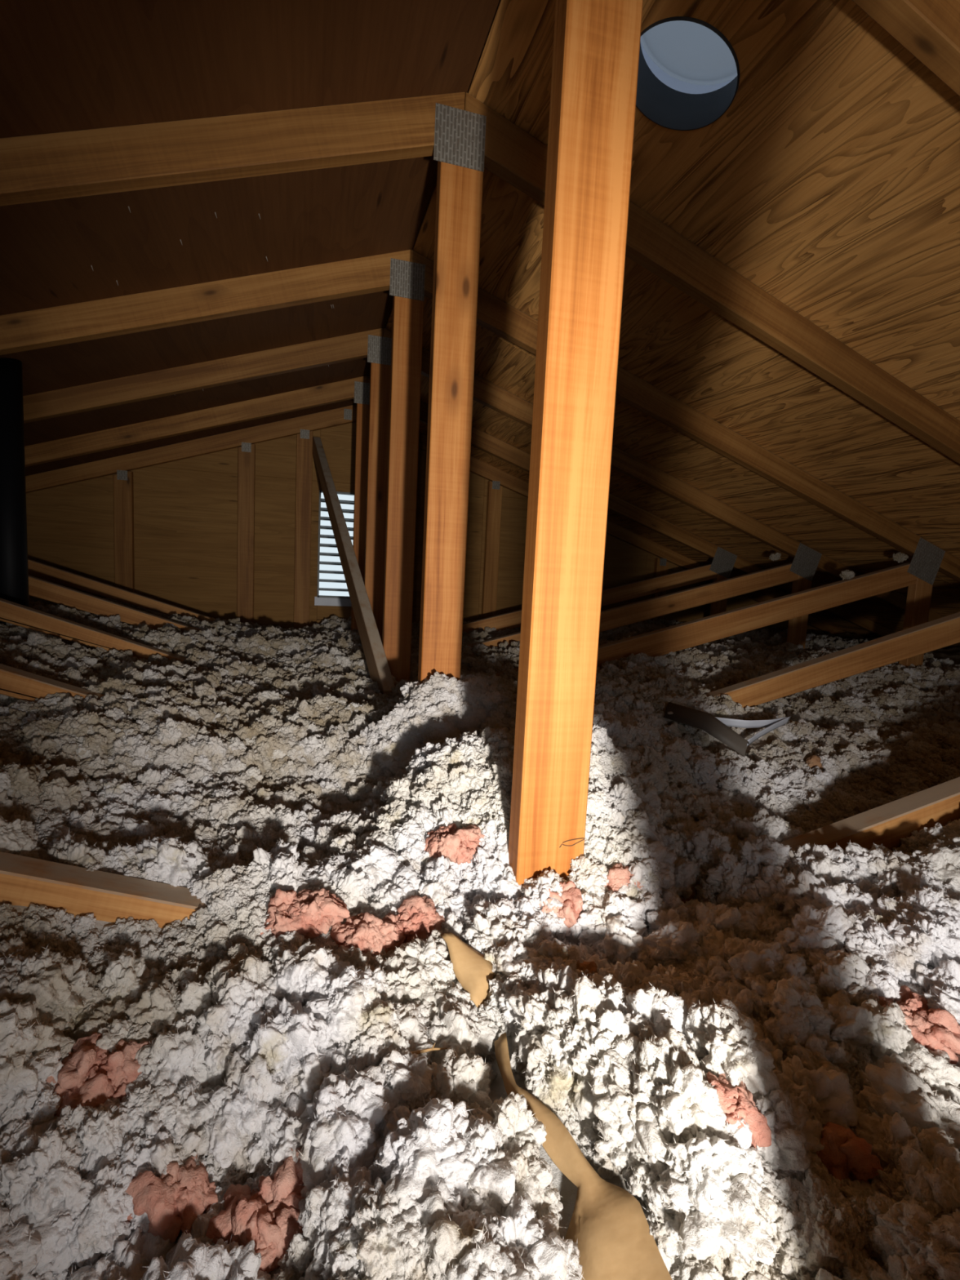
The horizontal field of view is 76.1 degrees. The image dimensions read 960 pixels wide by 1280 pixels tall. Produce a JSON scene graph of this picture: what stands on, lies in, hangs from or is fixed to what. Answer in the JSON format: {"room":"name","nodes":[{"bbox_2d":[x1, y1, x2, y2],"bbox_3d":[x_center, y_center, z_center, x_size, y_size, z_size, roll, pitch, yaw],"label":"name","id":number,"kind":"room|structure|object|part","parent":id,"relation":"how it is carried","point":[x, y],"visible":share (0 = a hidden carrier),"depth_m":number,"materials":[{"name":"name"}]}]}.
{"room":"attic","nodes":[
{"label":"attic","id":0,"kind":"room"},
{"bbox_2d":[26,422,826,633],"bbox_3d":[-0.761,-0.618,3.724,9.100,1.561,0.026,1,6,-16],"label":"wall","id":1,"kind":"structure","parent":0,"point":[185,510],"depth_m":3.53,"materials":[{"name":"brown wood"}]},
{"bbox_3d":[-2.526,-0.418,3.228,1.220,1.100,0.012,1,6,-16],"label":"plywood panel","id":2,"kind":"part","parent":1,"relation":"part of","materials":[{"name":"brown wood"}]},
{"bbox_3d":[-1.457,-0.400,3.540,1.008,1.100,0.012,1,6,-16],"label":"plywood panel","id":3,"kind":"part","parent":1,"relation":"part of","materials":[{"name":"brown wood"}]},
{"bbox_3d":[-1.421,-1.140,3.461,1.008,0.390,0.012,1,6,-16],"label":"plywood panel","id":4,"kind":"part","parent":1,"relation":"part of","materials":[{"name":"brown wood"}]},
{"bbox_3d":[-0.812,-0.048,3.770,0.372,0.415,0.012,1,6,-16],"label":"plywood panel","id":5,"kind":"part","parent":1,"relation":"part of","materials":[{"name":"brown wood"}]},
{"bbox_2d":[314,489,354,606],"bbox_3d":[-0.788,-0.544,3.720,0.402,0.679,0.055,1,6,-16],"label":"air vent","id":6,"kind":"object","parent":1,"relation":"in","point":[320,600],"visible":0.51,"depth_m":3.69,"materials":[{"name":"metal"}]},
{"bbox_3d":[-0.770,-0.908,3.678,0.372,0.053,0.012,1,6,-16],"label":"plywood panel","id":7,"kind":"part","parent":1,"relation":"part of","materials":[{"name":"brown wood"}]},
{"bbox_3d":[-0.757,-1.163,3.651,0.372,0.461,0.012,1,6,-16],"label":"plywood panel","id":8,"kind":"part","parent":1,"relation":"part of","materials":[{"name":"brown wood"}]},
{"bbox_3d":[-0.310,-0.379,3.876,0.640,1.100,0.012,1,6,-16],"label":"plywood panel","id":9,"kind":"part","parent":1,"relation":"part of","materials":[{"name":"brown wood"}]},
{"bbox_3d":[-0.273,-1.128,3.796,0.640,0.408,0.012,1,6,-16],"label":"plywood panel","id":10,"kind":"part","parent":1,"relation":"part of","materials":[{"name":"brown wood"}]},
{"bbox_3d":[0.304,-1.011,3.977,0.572,0.192,0.012,1,6,-16],"label":"plywood panel","id":11,"kind":"part","parent":1,"relation":"part of","materials":[{"name":"brown wood"}]},
{"bbox_3d":[0.573,-0.364,4.134,1.200,1.100,0.012,1,6,-16],"label":"plywood panel","id":12,"kind":"part","parent":1,"relation":"part of","materials":[{"name":"brown wood"}]},
{"bbox_3d":[1.720,-0.239,4.482,1.200,0.889,0.012,1,6,-16],"label":"plywood panel","id":13,"kind":"part","parent":1,"relation":"part of","materials":[{"name":"brown wood"}]},
{"bbox_3d":[2.934,-0.017,4.861,1.350,0.486,0.012,1,6,-16],"label":"plywood panel","id":14,"kind":"part","parent":1,"relation":"part of","materials":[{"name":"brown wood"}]},
{"bbox_2d":[0,0,959,648],"bbox_3d":[0.058,-0.271,0.902,9.391,1.589,5.951,1,6,-16],"label":"roof sheathing","id":15,"kind":"structure","parent":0,"point":[828,181],"depth_m":1.35,"materials":[{"name":"brown wood"}]},
{"bbox_3d":[-2.106,-0.715,2.138,1.220,0.013,2.291,-18,11,-13],"label":"sheathing panel","id":16,"kind":"part","parent":15,"relation":"part of","materials":[{"name":"brown wood"}]},
{"bbox_3d":[-1.146,-1.152,3.003,1.219,0.013,1.071,-18,11,-13],"label":"sheathing panel","id":17,"kind":"part","parent":15,"relation":"part of","materials":[{"name":"brown wood"}]},
{"bbox_3d":[-0.660,-0.949,1.329,1.219,0.013,2.440,-18,11,-13],"label":"sheathing panel","id":18,"kind":"part","parent":15,"relation":"part of","materials":[{"name":"brown wood"}]},
{"bbox_2d":[368,0,501,375],"bbox_3d":[0.095,-1.040,0.819,0.320,0.060,5.951,1,6,-16],"label":"ridge beam","id":19,"kind":"structure","parent":15,"relation":"attached to","point":[500,0],"depth_m":1.20,"materials":[{"name":"brown wood"}]},
{"bbox_3d":[0.050,-1.099,3.048,1.219,0.013,1.661,20,1,-17],"label":"sheathing panel","id":20,"kind":"part","parent":15,"relation":"part of","materials":[{"name":"brown wood"}]},
{"bbox_3d":[0.972,-0.764,3.995,1.220,0.013,0.441,20,1,-17],"label":"sheathing panel","id":21,"kind":"part","parent":15,"relation":"part of","materials":[{"name":"brown wood"}]},
{"bbox_3d":[0.618,-0.862,1.092,1.219,0.013,2.440,20,1,-17],"label":"sheathing panel","id":22,"kind":"part","parent":15,"relation":"part of","materials":[{"name":"brown wood"}]},
{"bbox_2d":[635,16,739,130],"bbox_3d":[0.349,-1.008,1.041,0.380,0.203,0.399,2,6,-7],"label":"ceiling vent","id":23,"kind":"object","parent":15,"relation":"in","point":[688,76],"visible":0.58,"depth_m":1.13,"materials":[{"name":"grey metal"}]},
{"bbox_3d":[1.371,-0.597,2.621,1.220,0.013,2.440,20,1,-17],"label":"sheathing panel","id":24,"kind":"part","parent":15,"relation":"part of","materials":[{"name":"brown wood"}]},
{"bbox_3d":[2.232,-0.287,3.779,1.220,0.013,1.661,20,1,-17],"label":"sheathing panel","id":25,"kind":"part","parent":15,"relation":"part of","materials":[{"name":"brown wood"}]},
{"bbox_3d":[3.185,0.059,4.737,1.290,0.013,0.441,20,1,-17],"label":"sheathing panel","id":26,"kind":"part","parent":15,"relation":"part of","materials":[{"name":"brown wood"}]},
{"bbox_3d":[3.584,0.226,3.363,1.290,0.013,2.440,20,1,-17],"label":"sheathing panel","id":27,"kind":"part","parent":15,"relation":"part of","materials":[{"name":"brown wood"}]},
{"bbox_3d":[2.799,-0.050,1.823,1.220,0.013,2.440,20,1,-17],"label":"sheathing panel","id":28,"kind":"part","parent":15,"relation":"part of","materials":[{"name":"brown wood"}]},
{"bbox_3d":[0.027,0.513,0.961,9.300,0.020,6.000,1,6,-16],"label":"floor","id":29,"kind":"structure","parent":0,"visible":0},
{"bbox_2d":[0,358,29,625],"bbox_3d":[-1.472,-0.264,1.910,0.104,1.175,0.104,1,6,-16],"label":"vent pipe","id":30,"kind":"object","parent":29,"relation":"on","point":[14,571],"visible":0.61,"depth_m":1.86,"materials":[{"name":"black plastic"}]},
{"bbox_2d":[25,404,845,635],"bbox_3d":[-0.747,-0.611,3.686,8.900,1.556,0.042,1,6,-16],"label":"truss","id":31,"kind":"object","parent":29,"relation":"on","point":[245,439],"visible":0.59,"depth_m":3.52,"materials":[{"name":"brown wood"}]},
{"bbox_3d":[-1.919,-0.884,3.292,0.050,0.050,0.003,1,6,-16],"label":"nail plate","id":32,"kind":"part","parent":31,"relation":"part of","materials":[{"name":"silver metal"}]},
{"bbox_3d":[-1.311,-1.082,3.445,0.050,0.050,0.003,1,6,-16],"label":"nail plate","id":33,"kind":"part","parent":31,"relation":"part of","materials":[{"name":"silver metal"}]},
{"bbox_3d":[-1.005,-1.181,3.522,0.050,0.050,0.003,1,6,-16],"label":"nail plate","id":34,"kind":"part","parent":31,"relation":"part of","materials":[{"name":"silver metal"}]},
{"bbox_3d":[-0.769,-1.314,3.574,0.045,0.060,0.003,1,6,-16],"label":"nail plate","id":35,"kind":"part","parent":31,"relation":"part of","materials":[{"name":"silver metal"}]},
{"bbox_3d":[0.102,-0.976,3.868,0.050,0.050,0.003,1,6,-16],"label":"nail plate","id":36,"kind":"part","parent":31,"relation":"part of","materials":[{"name":"silver metal"}]},
{"bbox_3d":[1.272,-0.541,4.260,0.050,0.050,0.003,1,6,-16],"label":"nail plate","id":37,"kind":"part","parent":31,"relation":"part of","materials":[{"name":"silver metal"}]},
{"bbox_2d":[24,375,895,636],"bbox_3d":[-0.604,-0.547,3.153,8.900,1.556,0.042,1,6,-16],"label":"roof truss","id":38,"kind":"object","parent":29,"relation":"on","point":[357,388],"visible":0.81,"depth_m":3.07,"materials":[{"name":"brown wood"}]},
{"bbox_3d":[-0.605,-0.544,3.155,0.089,1.373,0.038,1,6,-16],"label":"king post","id":39,"kind":"part","parent":38,"relation":"part of","materials":[{"name":"orange wood"}]},
{"bbox_3d":[-0.573,-1.229,3.059,0.104,0.104,0.003,1,6,-16],"label":"nail plate","id":40,"kind":"part","parent":38,"relation":"part of","materials":[{"name":"silver metal"}]},
{"bbox_3d":[1.487,-0.471,3.749,0.152,0.150,0.003,20,1,-17],"label":"nail plate","id":41,"kind":"part","parent":38,"relation":"part of","materials":[{"name":"silver metal"}]},
{"bbox_2d":[0,595,959,1279],"bbox_3d":[0.027,0.243,0.979,8.687,0.356,5.800,1,6,-16],"label":"insulation","id":42,"kind":"object","parent":29,"relation":"on","point":[254,765],"visible":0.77,"depth_m":0.59,"materials":[{"name":"white fabric"}]},
{"bbox_2d":[45,1031,152,1116],"bbox_3d":[-0.303,0.344,0.480,0.074,0.054,0.074,4,6,11],"label":"tuft","id":43,"kind":"object","parent":42,"relation":"on","point":[91,1075],"visible":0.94,"depth_m":0.47,"materials":[{"name":"pink fabric"}]},
{"bbox_2d":[124,1150,217,1243],"bbox_3d":[-0.217,0.388,0.429,0.065,0.046,0.053,1,6,-16],"label":"tuft","id":44,"kind":"object","parent":42,"relation":"on","point":[172,1202],"visible":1,"depth_m":0.42,"materials":[{"name":"pink fabric"}]},
{"bbox_2d":[205,1174,304,1273],"bbox_3d":[-0.149,0.402,0.420,0.085,0.054,0.063,0,7,-22],"label":"tuft","id":45,"kind":"object","parent":42,"relation":"on","point":[247,1215],"visible":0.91,"depth_m":0.41,"materials":[{"name":"pink fabric"}]},
{"bbox_2d":[270,1146,303,1202],"bbox_3d":[-0.126,0.390,0.454,0.055,0.047,0.061,1,6,-16],"label":"tuft","id":46,"kind":"object","parent":42,"relation":"on","point":[287,1178],"visible":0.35,"depth_m":0.43,"materials":[{"name":"pink fabric"}]},
{"bbox_2d":[260,888,350,938],"bbox_3d":[-0.186,0.289,0.657,0.092,0.050,0.063,1,6,-13],"label":"tuft","id":47,"kind":"object","parent":42,"relation":"on","point":[311,913],"visible":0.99,"depth_m":0.64,"materials":[{"name":"pink fabric"}]},
{"bbox_2d":[330,911,405,956],"bbox_3d":[-0.123,0.320,0.660,0.080,0.046,0.056,3,6,6],"label":"tuft","id":48,"kind":"object","parent":42,"relation":"on","point":[366,931],"visible":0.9,"depth_m":0.65,"materials":[{"name":"pink fabric"}]},
{"bbox_2d":[381,895,444,943],"bbox_3d":[-0.078,0.325,0.701,0.080,0.058,0.059,1,6,-16],"label":"tuft","id":49,"kind":"object","parent":42,"relation":"on","point":[418,916],"visible":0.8,"depth_m":0.69,"materials":[{"name":"pink fabric"}]},
{"bbox_2d":[410,1043,447,1053],"bbox_3d":[-0.042,0.351,0.525,0.038,0.015,0.006,0,7,-28],"label":"dry twig","id":50,"kind":"object","parent":42,"relation":"on","point":[433,1048],"visible":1,"depth_m":0.52,"materials":[{"name":"wood"}]},
{"bbox_2d":[423,822,484,864],"bbox_3d":[-0.032,0.275,0.809,0.086,0.067,0.071,0,7,-25],"label":"tuft","id":51,"kind":"object","parent":42,"relation":"on","point":[459,845],"visible":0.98,"depth_m":0.79,"materials":[{"name":"pink fabric"}]},
{"bbox_2d":[440,932,495,1008],"bbox_3d":[-0.009,0.334,0.634,0.039,0.042,0.076,-1,7,-34],"label":"flap","id":52,"kind":"object","parent":42,"relation":"on","point":[473,972],"visible":1,"depth_m":0.62,"materials":[{"name":"beige paper"}]},
{"bbox_2d":[538,880,582,928],"bbox_3d":[0.094,0.310,0.730,0.057,0.047,0.052,5,6,16],"label":"tuft","id":53,"kind":"object","parent":42,"relation":"on","point":[571,897],"visible":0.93,"depth_m":0.71,"materials":[{"name":"pink fabric"}]},
{"bbox_2d":[494,1031,672,1279],"bbox_3d":[0.068,0.398,0.413,0.079,0.041,0.327,1,6,-16],"label":"paper strip","id":54,"kind":"object","parent":42,"relation":"on","point":[609,1227],"visible":0.82,"depth_m":0.41,"materials":[{"name":"beige paper"}]},
{"bbox_2d":[576,960,598,978],"bbox_3d":[0.106,0.360,0.640,0.040,0.046,0.038,4,6,8],"label":"tuft","id":55,"kind":"object","parent":42,"relation":"on","point":[592,966],"visible":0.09,"depth_m":0.64,"materials":[{"name":"fabric"}]},
{"bbox_2d":[604,862,643,892],"bbox_3d":[0.176,0.301,0.765,0.069,0.048,0.046,1,6,-16],"label":"tuft","id":56,"kind":"object","parent":42,"relation":"on","point":[617,875],"visible":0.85,"depth_m":0.75,"materials":[{"name":"pink fabric"}]},
{"bbox_2d":[663,702,791,755],"bbox_3d":[0.561,0.187,1.422,0.214,0.070,0.275,9,8,44],"label":"scrap","id":57,"kind":"object","parent":42,"relation":"on","point":[717,727],"visible":1,"depth_m":1.35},
{"bbox_2d":[706,1071,771,1151],"bbox_3d":[0.176,0.339,0.439,0.046,0.042,0.052,3,6,2],"label":"tuft","id":58,"kind":"object","parent":42,"relation":"on","point":[737,1101],"visible":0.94,"depth_m":0.43,"materials":[{"name":"pink fabric"}]},
{"bbox_2d":[804,755,823,770],"bbox_3d":[0.691,0.264,1.282,0.039,0.051,0.041,4,6,8],"label":"tuft","id":59,"kind":"object","parent":42,"relation":"on","point":[814,761],"visible":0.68,"depth_m":1.27,"materials":[{"name":"fabric"}]},
{"bbox_2d":[816,1121,884,1186],"bbox_3d":[0.252,0.365,0.435,0.063,0.055,0.051,1,6,-16],"label":"tuft","id":60,"kind":"object","parent":42,"relation":"on","point":[845,1155],"visible":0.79,"depth_m":0.42,"materials":[{"name":"pink fabric"}]},
{"bbox_2d":[876,985,959,1064],"bbox_3d":[0.392,0.348,0.554,0.063,0.052,0.078,1,6,-16],"label":"tuft","id":61,"kind":"object","parent":42,"relation":"on","point":[933,1028],"visible":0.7,"depth_m":0.54,"materials":[{"name":"pink fabric"}]},
{"bbox_2d":[0,0,959,928],"bbox_3d":[0.110,-0.252,0.723,8.900,1.556,0.042,1,6,-16],"label":"roof truss","id":62,"kind":"object","parent":29,"relation":"on","point":[597,42],"visible":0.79,"depth_m":0.71,"materials":[{"name":"brown wood"}]},
{"bbox_3d":[0.109,-0.250,0.725,0.089,1.373,0.038,1,6,-16],"label":"king post","id":63,"kind":"part","parent":62,"relation":"part of","materials":[{"name":"orange wood"}]},
{"bbox_2d":[0,92,959,709],"bbox_3d":[-0.071,-0.325,1.325,8.900,1.556,0.042,1,6,-16],"label":"roof truss","id":64,"kind":"object","parent":29,"relation":"on","point":[465,136],"visible":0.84,"depth_m":1.27,"materials":[{"name":"brown wood"}]},
{"bbox_3d":[-0.071,-0.323,1.327,0.089,1.373,0.038,1,6,-16],"label":"king post","id":65,"kind":"part","parent":64,"relation":"part of","materials":[{"name":"orange wood"}]},
{"bbox_3d":[-0.040,-1.008,1.231,0.104,0.104,0.003,1,6,-16],"label":"nail plate","id":66,"kind":"part","parent":64,"relation":"part of","materials":[{"name":"silver metal"}]},
{"bbox_2d":[0,249,959,682],"bbox_3d":[-0.249,-0.400,1.936,8.900,1.556,0.042,1,6,-16],"label":"roof truss","id":67,"kind":"object","parent":29,"relation":"on","point":[408,275],"visible":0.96,"depth_m":1.92,"materials":[{"name":"brown wood"}]},
{"bbox_2d":[312,436,395,695],"bbox_3d":[-0.603,-0.468,2.655,0.038,1.152,2.034,0,7,-21],"label":"diagonal brace","id":68,"kind":"object","parent":67,"relation":"attached to","point":[378,666],"visible":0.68,"depth_m":2.26,"materials":[{"name":"brown wood"}]},
{"bbox_3d":[-0.249,-0.397,1.938,0.089,1.373,0.038,1,6,-16],"label":"king post","id":69,"kind":"part","parent":67,"relation":"part of","materials":[{"name":"orange wood"}]},
{"bbox_3d":[-0.218,-1.082,1.843,0.104,0.104,0.003,1,6,-16],"label":"nail plate","id":70,"kind":"part","parent":67,"relation":"part of","materials":[{"name":"silver metal"}]},
{"bbox_2d":[839,569,855,580],"bbox_3d":[1.469,-0.259,2.454,0.057,0.044,0.047,0,7,-26],"label":"tuft","id":71,"kind":"object","parent":67,"relation":"on","point":[846,574],"visible":1,"depth_m":2.44,"materials":[{"name":"beige fabric"}]},
{"bbox_2d":[892,551,908,563],"bbox_3d":[1.721,-0.339,2.519,0.074,0.045,0.042,1,6,-14],"label":"tuft","id":72,"kind":"object","parent":67,"relation":"on","point":[900,557],"visible":1,"depth_m":2.51,"materials":[{"name":"white fabric"}]},
{"bbox_3d":[1.843,-0.324,2.532,0.152,0.150,0.003,20,1,-17],"label":"nail plate","id":73,"kind":"part","parent":67,"relation":"part of","materials":[{"name":"silver metal"}]},
{"bbox_2d":[22,328,944,648],"bbox_3d":[-0.426,-0.473,2.540,8.900,1.556,0.042,1,6,-16],"label":"roof truss","id":74,"kind":"object","parent":29,"relation":"on","point":[375,345],"visible":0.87,"depth_m":2.50,"materials":[{"name":"brown wood"}]},
{"bbox_3d":[-0.426,-0.470,2.542,0.089,1.373,0.038,1,6,-16],"label":"king post","id":75,"kind":"part","parent":74,"relation":"part of","materials":[{"name":"orange wood"}]},
{"bbox_3d":[-0.395,-1.155,2.446,0.104,0.104,0.003,1,6,-16],"label":"nail plate","id":76,"kind":"part","parent":74,"relation":"part of","materials":[{"name":"silver metal"}]},
{"bbox_2d":[768,552,781,560],"bbox_3d":[1.495,-0.420,3.103,0.065,0.045,0.045,1,6,-16],"label":"tuft","id":77,"kind":"object","parent":74,"relation":"on","point":[776,556],"visible":1,"depth_m":3.10,"materials":[{"name":"white fabric"}]},
{"bbox_3d":[1.666,-0.397,3.136,0.152,0.150,0.003,20,1,-17],"label":"nail plate","id":78,"kind":"part","parent":74,"relation":"part of","materials":[{"name":"silver metal"}]}
]}

